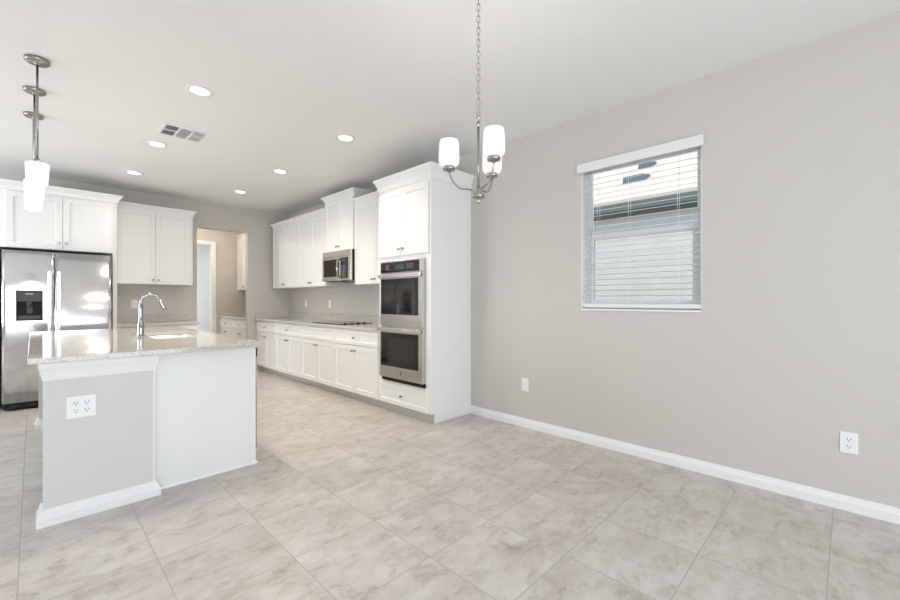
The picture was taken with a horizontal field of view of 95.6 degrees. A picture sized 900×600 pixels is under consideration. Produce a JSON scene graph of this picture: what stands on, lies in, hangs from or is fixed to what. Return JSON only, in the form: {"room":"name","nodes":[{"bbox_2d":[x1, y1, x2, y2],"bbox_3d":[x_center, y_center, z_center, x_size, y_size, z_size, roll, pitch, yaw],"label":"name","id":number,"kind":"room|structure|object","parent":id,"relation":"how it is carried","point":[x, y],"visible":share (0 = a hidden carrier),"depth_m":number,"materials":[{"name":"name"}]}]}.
{"room":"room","nodes":[
{"label":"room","id":0,"kind":"room"},
{"bbox_2d":[0,171,288,399],"bbox_3d":[-5.435,-0.180,5.255,0.120,2.840,6.810,0,0,44],"label":"wall","id":1,"kind":"structure","parent":0,"point":[261,296],"depth_m":6.75,"materials":[{"name":"grey paint"}]},
{"bbox_2d":[131,300,137,307],"bbox_3d":[-4.630,0.060,5.985,0.009,0.125,0.078,0,0,44],"label":"wall plate","id":2,"kind":"object","parent":1,"relation":"attached to","point":[134,303],"visible":1,"depth_m":5.98,"materials":[{"name":"white plastic"}]},
{"bbox_2d":[117,314,188,322],"bbox_3d":[-4.477,0.269,6.133,0.020,0.108,0.956,0,0,44],"label":"backsplash","id":3,"kind":"structure","parent":1,"relation":"attached to","point":[146,317],"depth_m":6.14,"materials":[{"name":"stone"}]},
{"bbox_2d":[117,201,196,285],"bbox_3d":[-4.331,-0.788,6.029,0.374,1.127,0.955,0,0,44],"label":"upper cabinet","id":4,"kind":"object","parent":1,"relation":"attached to","point":[155,243],"visible":0.84,"depth_m":5.87,"materials":[{"name":"white paint"}]},
{"bbox_2d":[197,245,209,331],"bbox_3d":[-5.748,-0.180,9.282,2.560,2.840,0.120,0,0,44],"label":"wall","id":5,"kind":"structure","parent":0,"point":[203,252],"depth_m":8.74,"materials":[{"name":"white paint"}]},
{"bbox_2d":[197,228,245,333],"bbox_3d":[-5.269,-0.180,7.856,0.120,2.840,2.860,0,0,44],"label":"wall","id":6,"kind":"structure","parent":0,"point":[230,301],"depth_m":8.43,"materials":[{"name":"grey paint"}]},
{"bbox_2d":[197,240,215,332],"bbox_3d":[-5.138,0.030,7.976,0.138,2.420,0.985,0,0,44],"label":"doorway","id":7,"kind":"structure","parent":6,"relation":"in","point":[212,245],"depth_m":8.24,"materials":[{"name":"white"}]},
{"bbox_2d":[236,233,245,289],"bbox_3d":[-4.083,-0.778,8.422,0.780,1.147,0.389,0,0,44],"label":"upper cabinet","id":8,"kind":"object","parent":6,"relation":"attached to","point":[241,242],"visible":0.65,"depth_m":8.42,"materials":[{"name":"white paint"}]},
{"bbox_2d":[0,370,899,599],"bbox_3d":[-3.302,1.300,3.167,14.850,0.120,7.110,0,0,44],"label":"floor","id":9,"kind":"structure","parent":0,"point":[345,497],"depth_m":2.23,"materials":[{"name":"tile"}]},
{"bbox_2d":[35,372,42,429],"bbox_3d":[-3.806,0.791,4.131,0.142,0.897,0.560,0,0,44],"label":"wall","id":10,"kind":"structure","parent":9,"relation":"on","point":[39,421],"depth_m":3.93,"materials":[{"name":"white paint"}]},
{"bbox_2d":[2,249,111,410],"bbox_3d":[-4.860,0.343,5.070,0.881,1.795,0.931,0,0,44],"label":"refrigerator","id":11,"kind":"object","parent":9,"relation":"on","point":[42,291],"visible":0.8,"depth_m":4.67,"materials":[{"name":"silver metal"}]},
{"bbox_2d":[0,178,122,400],"bbox_3d":[-4.951,-0.064,5.174,0.684,2.607,1.182,0,0,44],"label":"tall cabinet","id":12,"kind":"object","parent":9,"relation":"on","point":[74,221],"visible":0.78,"depth_m":4.99,"materials":[{"name":"white paint"}]},
{"bbox_2d":[36,355,160,529],"bbox_3d":[-2.087,0.791,2.449,0.142,0.897,0.560,0,0,44],"label":"wall","id":13,"kind":"structure","parent":9,"relation":"on","point":[105,460],"depth_m":2.40,"materials":[{"name":"white paint"}]},
{"bbox_2d":[66,394,95,418],"bbox_3d":[-2.119,0.612,2.346,0.009,0.125,0.128,0,0,44],"label":"wall outlet","id":14,"kind":"object","parent":13,"relation":"attached to","point":[84,405],"visible":1,"depth_m":2.34,"materials":[{"name":"white plastic"}]},
{"bbox_2d":[72,408,79,413],"bbox_3d":[-2.134,0.632,2.327,0.003,0.034,0.034,0,0,44],"label":"receptacle","id":15,"kind":"object","parent":14,"relation":"attached to","point":[74,410],"depth_m":2.33,"materials":[{"name":"grey plastic"}]},
{"bbox_2d":[72,401,79,406],"bbox_3d":[-2.134,0.592,2.327,0.003,0.034,0.034,0,0,44],"label":"receptacle","id":16,"kind":"object","parent":14,"relation":"attached to","point":[74,403],"depth_m":2.33,"materials":[{"name":"grey plastic"}]},
{"bbox_2d":[83,406,90,411],"bbox_3d":[-2.100,0.632,2.361,0.003,0.034,0.034,0,0,44],"label":"receptacle","id":17,"kind":"object","parent":14,"relation":"attached to","point":[85,408],"depth_m":2.36,"materials":[{"name":"grey plastic"}]},
{"bbox_2d":[83,399,90,404],"bbox_3d":[-2.100,0.592,2.361,0.003,0.034,0.034,0,0,44],"label":"receptacle","id":18,"kind":"object","parent":14,"relation":"attached to","point":[85,401],"depth_m":2.36,"materials":[{"name":"grey plastic"}]},
{"bbox_2d":[117,324,196,329],"bbox_3d":[-4.266,0.798,5.903,0.644,0.884,0.925,0,0,44],"label":"base cabinet","id":19,"kind":"object","parent":9,"relation":"on","point":[191,326],"visible":0.03,"depth_m":5.86,"materials":[{"name":"white paint"}]},
{"bbox_2d":[117,314,199,326],"bbox_3d":[-4.260,0.285,5.920,0.627,0.140,0.957,0,0,44],"label":"countertop","id":20,"kind":"structure","parent":19,"relation":"on","point":[149,319],"depth_m":5.99,"materials":[{"name":"stone"}]},
{"bbox_2d":[155,347,257,488],"bbox_3d":[-2.563,0.791,3.738,2.457,0.897,0.672,0,0,44],"label":"base cabinet","id":21,"kind":"object","parent":9,"relation":"on","point":[205,401],"visible":0.72,"depth_m":2.86,"materials":[{"name":"white paint"}]},
{"bbox_2d":[27,326,264,364],"bbox_3d":[-2.735,0.327,3.501,2.623,0.030,1.224,0,0,44],"label":"countertop","id":22,"kind":"structure","parent":21,"relation":"on","point":[44,347],"depth_m":2.92,"materials":[{"name":"stone"}]},
{"bbox_2d":[136,293,166,336],"bbox_3d":[-2.557,0.126,3.509,0.096,0.371,0.220,0,0,44],"label":"kitchen faucet","id":23,"kind":"object","parent":22,"relation":"on","point":[140,326],"visible":1,"depth_m":3.46,"materials":[{"name":"silver metal"}]},
{"bbox_2d":[148,334,196,338],"bbox_3d":[-2.507,0.451,3.701,0.826,0.216,0.436,0,0,44],"label":"sink","id":24,"kind":"object","parent":22,"relation":"in","point":[175,335],"visible":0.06,"depth_m":4.01,"materials":[{"name":"white ceramic"}]},
{"bbox_2d":[220,318,233,335],"bbox_3d":[-4.198,0.798,8.304,0.780,0.884,0.719,0,0,44],"label":"base cabinet","id":25,"kind":"object","parent":9,"relation":"on","point":[226,324],"visible":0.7,"depth_m":8.05,"materials":[{"name":"white paint"}]},
{"bbox_2d":[233,319,245,338],"bbox_3d":[-3.635,0.798,7.753,0.792,0.884,0.719,0,0,44],"label":"base cabinet","id":26,"kind":"object","parent":9,"relation":"on","point":[239,326],"visible":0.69,"depth_m":7.54,"materials":[{"name":"white paint"}]},
{"bbox_2d":[219,315,245,319],"bbox_3d":[-3.908,0.285,8.031,1.576,0.140,0.704,0,0,44],"label":"countertop","id":27,"kind":"structure","parent":26,"relation":"on","point":[242,317],"depth_m":8.00,"materials":[{"name":"stone"}]},
{"bbox_2d":[256,348,257,447],"bbox_3d":[-1.894,0.797,3.168,0.615,0.885,0.560,0,0,44],"label":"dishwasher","id":28,"kind":"object","parent":9,"relation":"on","point":[256,348],"visible":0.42,"depth_m":3.15,"materials":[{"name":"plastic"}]},
{"bbox_2d":[256,320,280,375],"bbox_3d":[-2.933,0.798,7.118,0.847,0.884,0.644,0,0,44],"label":"base cabinet","id":29,"kind":"object","parent":9,"relation":"on","point":[265,330],"visible":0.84,"depth_m":6.86,"materials":[{"name":"white paint"}]},
{"bbox_2d":[275,322,306,383],"bbox_3d":[-2.301,0.798,6.500,0.919,0.884,0.644,0,0,44],"label":"base cabinet","id":30,"kind":"object","parent":9,"relation":"on","point":[288,337],"visible":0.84,"depth_m":6.27,"materials":[{"name":"white paint"}]},
{"bbox_2d":[301,325,339,393],"bbox_3d":[-1.641,0.798,5.855,0.924,0.884,0.644,0,0,44],"label":"base cabinet","id":31,"kind":"object","parent":9,"relation":"on","point":[317,342],"visible":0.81,"depth_m":5.63,"materials":[{"name":"white paint"}]},
{"bbox_2d":[334,328,383,406],"bbox_3d":[-0.965,0.798,5.193,0.968,0.884,0.644,0,0,44],"label":"base cabinet","id":32,"kind":"object","parent":9,"relation":"on","point":[356,352],"visible":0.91,"depth_m":4.95,"materials":[{"name":"white paint"}]},
{"bbox_2d":[254,311,378,330],"bbox_3d":[-1.925,0.283,6.137,3.660,0.145,0.637,0,0,44],"label":"countertop","id":33,"kind":"structure","parent":32,"relation":"on","point":[304,318],"depth_m":6.44,"materials":[{"name":"stone"}]},
{"bbox_2d":[312,321,369,324],"bbox_3d":[-1.525,0.309,5.759,0.775,0.028,0.500,0,0,44],"label":"cooktop","id":34,"kind":"object","parent":33,"relation":"in","point":[324,322],"visible":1,"depth_m":5.71,"materials":[{"name":"black glass"}]},
{"bbox_2d":[373,161,473,423],"bbox_3d":[-0.307,-0.058,4.549,0.969,2.595,0.644,0,0,44],"label":"tall cabinet","id":35,"kind":"object","parent":9,"relation":"on","point":[423,214],"visible":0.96,"depth_m":4.26,"materials":[{"name":"white paint"}]},
{"bbox_2d":[378,258,425,387],"bbox_3d":[-0.345,0.231,4.515,0.716,1.302,0.598,0,0,44],"label":"double wall oven","id":36,"kind":"object","parent":35,"relation":"in","point":[402,330],"visible":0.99,"depth_m":4.29,"materials":[{"name":"grey metal"}]},
{"bbox_2d":[0,0,899,214],"bbox_3d":[-3.302,-1.675,3.167,14.850,0.150,7.110,0,0,44],"label":"ceiling","id":37,"kind":"structure","parent":0,"point":[286,78],"depth_m":2.87,"materials":[{"name":"white paint"}]},
{"bbox_2d":[23,111,43,211],"bbox_3d":[-3.592,-1.187,3.521,0.128,0.826,0.128,0,0,44],"label":"pendant light","id":38,"kind":"object","parent":37,"relation":"hanging from","point":[30,204],"visible":0.49,"depth_m":3.49,"materials":[{"name":"white glass"}]},
{"bbox_2d":[22,85,45,199],"bbox_3d":[-3.161,-1.187,3.104,0.128,0.826,0.128,0,0,44],"label":"pendant light","id":39,"kind":"object","parent":37,"relation":"hanging from","point":[37,192],"visible":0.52,"depth_m":3.10,"materials":[{"name":"white glass"}]},
{"bbox_2d":[23,54,50,185],"bbox_3d":[-2.745,-1.187,2.714,0.128,0.826,0.128,0,0,44],"label":"pendant light","id":40,"kind":"object","parent":37,"relation":"hanging from","point":[36,171],"visible":1,"depth_m":2.70,"materials":[{"name":"white glass"}]},
{"bbox_2d":[125,170,142,174],"bbox_3d":[-3.963,-1.595,5.122,0.184,0.010,0.184,0,0,44],"label":"recessed light","id":41,"kind":"object","parent":37,"relation":"in","point":[126,171],"visible":1,"depth_m":5.10,"materials":[{"name":"white plastic"}]},
{"bbox_2d":[146,140,167,147],"bbox_3d":[-3.002,-1.595,4.182,0.184,0.010,0.184,0,0,44],"label":"recessed light","id":42,"kind":"object","parent":37,"relation":"in","point":[150,142],"visible":1,"depth_m":4.18,"materials":[{"name":"white plastic"}]},
{"bbox_2d":[157,122,209,143],"bbox_3d":[-2.553,-1.594,3.911,0.330,0.010,0.370,0,0,44],"label":"ceiling vent","id":43,"kind":"object","parent":37,"relation":"in","point":[167,129],"visible":1,"depth_m":3.90,"materials":[{"name":"white metal"}]},
{"bbox_2d":[185,84,213,96],"bbox_3d":[-1.911,-1.595,3.115,0.184,0.010,0.184,0,0,44],"label":"recessed light","id":44,"kind":"object","parent":37,"relation":"in","point":[198,90],"visible":1,"depth_m":3.11,"materials":[{"name":"white plastic"}]},
{"bbox_2d":[234,190,246,193],"bbox_3d":[-3.092,-1.595,6.019,0.184,0.010,0.184,0,0,44],"label":"recessed light","id":45,"kind":"object","parent":37,"relation":"in","point":[236,191],"visible":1,"depth_m":6.00,"materials":[{"name":"white"}]},
{"bbox_2d":[272,169,287,173],"bbox_3d":[-2.107,-1.595,5.067,0.184,0.010,0.184,0,0,44],"label":"recessed light","id":46,"kind":"object","parent":37,"relation":"in","point":[279,171],"visible":1,"depth_m":5.07,"materials":[{"name":"white plastic"}]},
{"bbox_2d":[336,134,354,141],"bbox_3d":[-1.030,-1.595,4.023,0.184,0.010,0.184,0,0,44],"label":"recessed light","id":47,"kind":"object","parent":37,"relation":"in","point":[342,137],"visible":1,"depth_m":4.01,"materials":[{"name":"white plastic"}]},
{"bbox_2d":[439,0,504,203],"bbox_3d":[0.172,-1.045,2.088,0.362,1.108,0.352,0,0,44],"label":"chandelier","id":48,"kind":"object","parent":37,"relation":"hanging from","point":[493,135],"visible":1,"depth_m":2.05,"materials":[{"name":"white glass"}]},
{"bbox_2d":[289,11,899,507],"bbox_3d":[-0.868,-0.180,5.655,14.850,2.840,0.150,0,0,44],"label":"wall","id":49,"kind":"structure","parent":0,"point":[793,345],"depth_m":2.77,"materials":[{"name":"grey paint"}]},
{"bbox_2d":[270,217,301,288],"bbox_3d":[-2.753,-0.778,7.128,0.994,1.147,0.379,0,0,44],"label":"upper cabinet","id":50,"kind":"object","parent":49,"relation":"attached to","point":[284,232],"visible":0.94,"depth_m":6.96,"materials":[{"name":"white paint"}]},
{"bbox_2d":[295,208,346,287],"bbox_3d":[-2.054,-0.778,6.443,0.962,1.147,0.379,0,0,44],"label":"upper cabinet","id":51,"kind":"object","parent":49,"relation":"attached to","point":[311,225],"visible":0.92,"depth_m":6.30,"materials":[{"name":"white paint"}]},
{"bbox_2d":[289,311,378,322],"bbox_3d":[-1.701,0.267,6.350,3.638,0.112,0.020,0,0,44],"label":"backsplash","id":52,"kind":"structure","parent":49,"relation":"attached to","point":[309,315],"depth_m":6.42,"materials":[{"name":"stone"}]},
{"bbox_2d":[321,187,372,252],"bbox_3d":[-1.447,-1.089,5.833,0.863,0.807,0.404,0,0,44],"label":"upper cabinet","id":53,"kind":"object","parent":49,"relation":"attached to","point":[339,206],"visible":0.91,"depth_m":5.67,"materials":[{"name":"white paint"}]},
{"bbox_2d":[322,249,354,282],"bbox_3d":[-1.470,-0.470,5.809,0.750,0.424,0.467,0,0,44],"label":"microwave oven","id":54,"kind":"object","parent":53,"relation":"attached to","point":[337,266],"visible":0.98,"depth_m":5.61,"materials":[{"name":"silver metal"}]},
{"bbox_2d":[352,191,378,284],"bbox_3d":[-0.847,-0.778,5.263,0.898,1.147,0.379,0,0,44],"label":"upper cabinet","id":55,"kind":"object","parent":49,"relation":"attached to","point":[366,206],"visible":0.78,"depth_m":5.26,"materials":[{"name":"white paint"}]},
{"bbox_2d":[522,378,528,391],"bbox_3d":[0.732,0.825,3.977,0.078,0.125,0.009,0,0,44],"label":"wall plate","id":56,"kind":"object","parent":49,"relation":"attached to","point":[525,382],"visible":1,"depth_m":3.97,"materials":[{"name":"white plastic"}]},
{"bbox_2d":[470,405,899,524],"bbox_3d":[2.250,1.197,2.488,5.664,0.086,0.016,0,0,44],"label":"baseboard","id":57,"kind":"structure","parent":49,"relation":"attached to","point":[879,511],"depth_m":2.85,"materials":[{"name":"white wood"}]},
{"bbox_2d":[840,431,857,454],"bbox_3d":[2.346,0.840,2.399,0.078,0.125,0.009,0,0,44],"label":"wall outlet","id":58,"kind":"object","parent":49,"relation":"attached to","point":[848,440],"visible":1,"depth_m":2.40,"materials":[{"name":"white plastic"}]},
{"bbox_2d":[845,443,852,448],"bbox_3d":[2.344,0.861,2.397,0.034,0.034,0.003,0,0,44],"label":"receptacle","id":59,"kind":"object","parent":58,"relation":"attached to","point":[847,445],"depth_m":2.40,"materials":[{"name":"white plastic"}]},
{"bbox_2d":[845,436,852,441],"bbox_3d":[2.344,0.820,2.397,0.034,0.034,0.003,0,0,44],"label":"receptacle","id":60,"kind":"object","parent":58,"relation":"attached to","point":[847,438],"depth_m":2.40,"materials":[{"name":"white plastic"}]},
{"label":"outside","id":61,"kind":"structure","parent":0,"visible":0},
{"bbox_3d":[4.681,1.450,9.074,30.000,0.180,12.480,0,0,44],"label":"ground","id":62,"kind":"structure","parent":61,"visible":0},
{"bbox_2d":[581,146,701,311],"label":"window","id":63,"kind":"structure","parent":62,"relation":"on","point":[690,168],"depth_m":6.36,"materials":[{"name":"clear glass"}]},
{"bbox_2d":[622,173,650,183],"bbox_3d":[3.633,-2.342,7.931,0.400,0.230,0.420,0,0,44],"label":"roof vent","id":64,"kind":"object","parent":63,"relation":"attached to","point":[642,177],"depth_m":7.77,"materials":[{"name":"grey"}]},
{"bbox_2d":[577,134,703,308],"bbox_3d":[1.487,-0.558,3.268,0.962,1.245,0.098,0,0,44],"label":"window blind","id":65,"kind":"object","parent":63,"relation":"attached to","point":[694,142],"visible":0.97,"depth_m":3.19,"materials":[{"name":"white plastic"}]},
{"bbox_2d":[638,161,656,168],"bbox_3d":[4.620,-3.134,9.526,0.300,0.230,0.420,0,0,44],"label":"roof vent","id":66,"kind":"object","parent":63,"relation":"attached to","point":[649,164],"depth_m":9.38,"materials":[{"name":"grey"}]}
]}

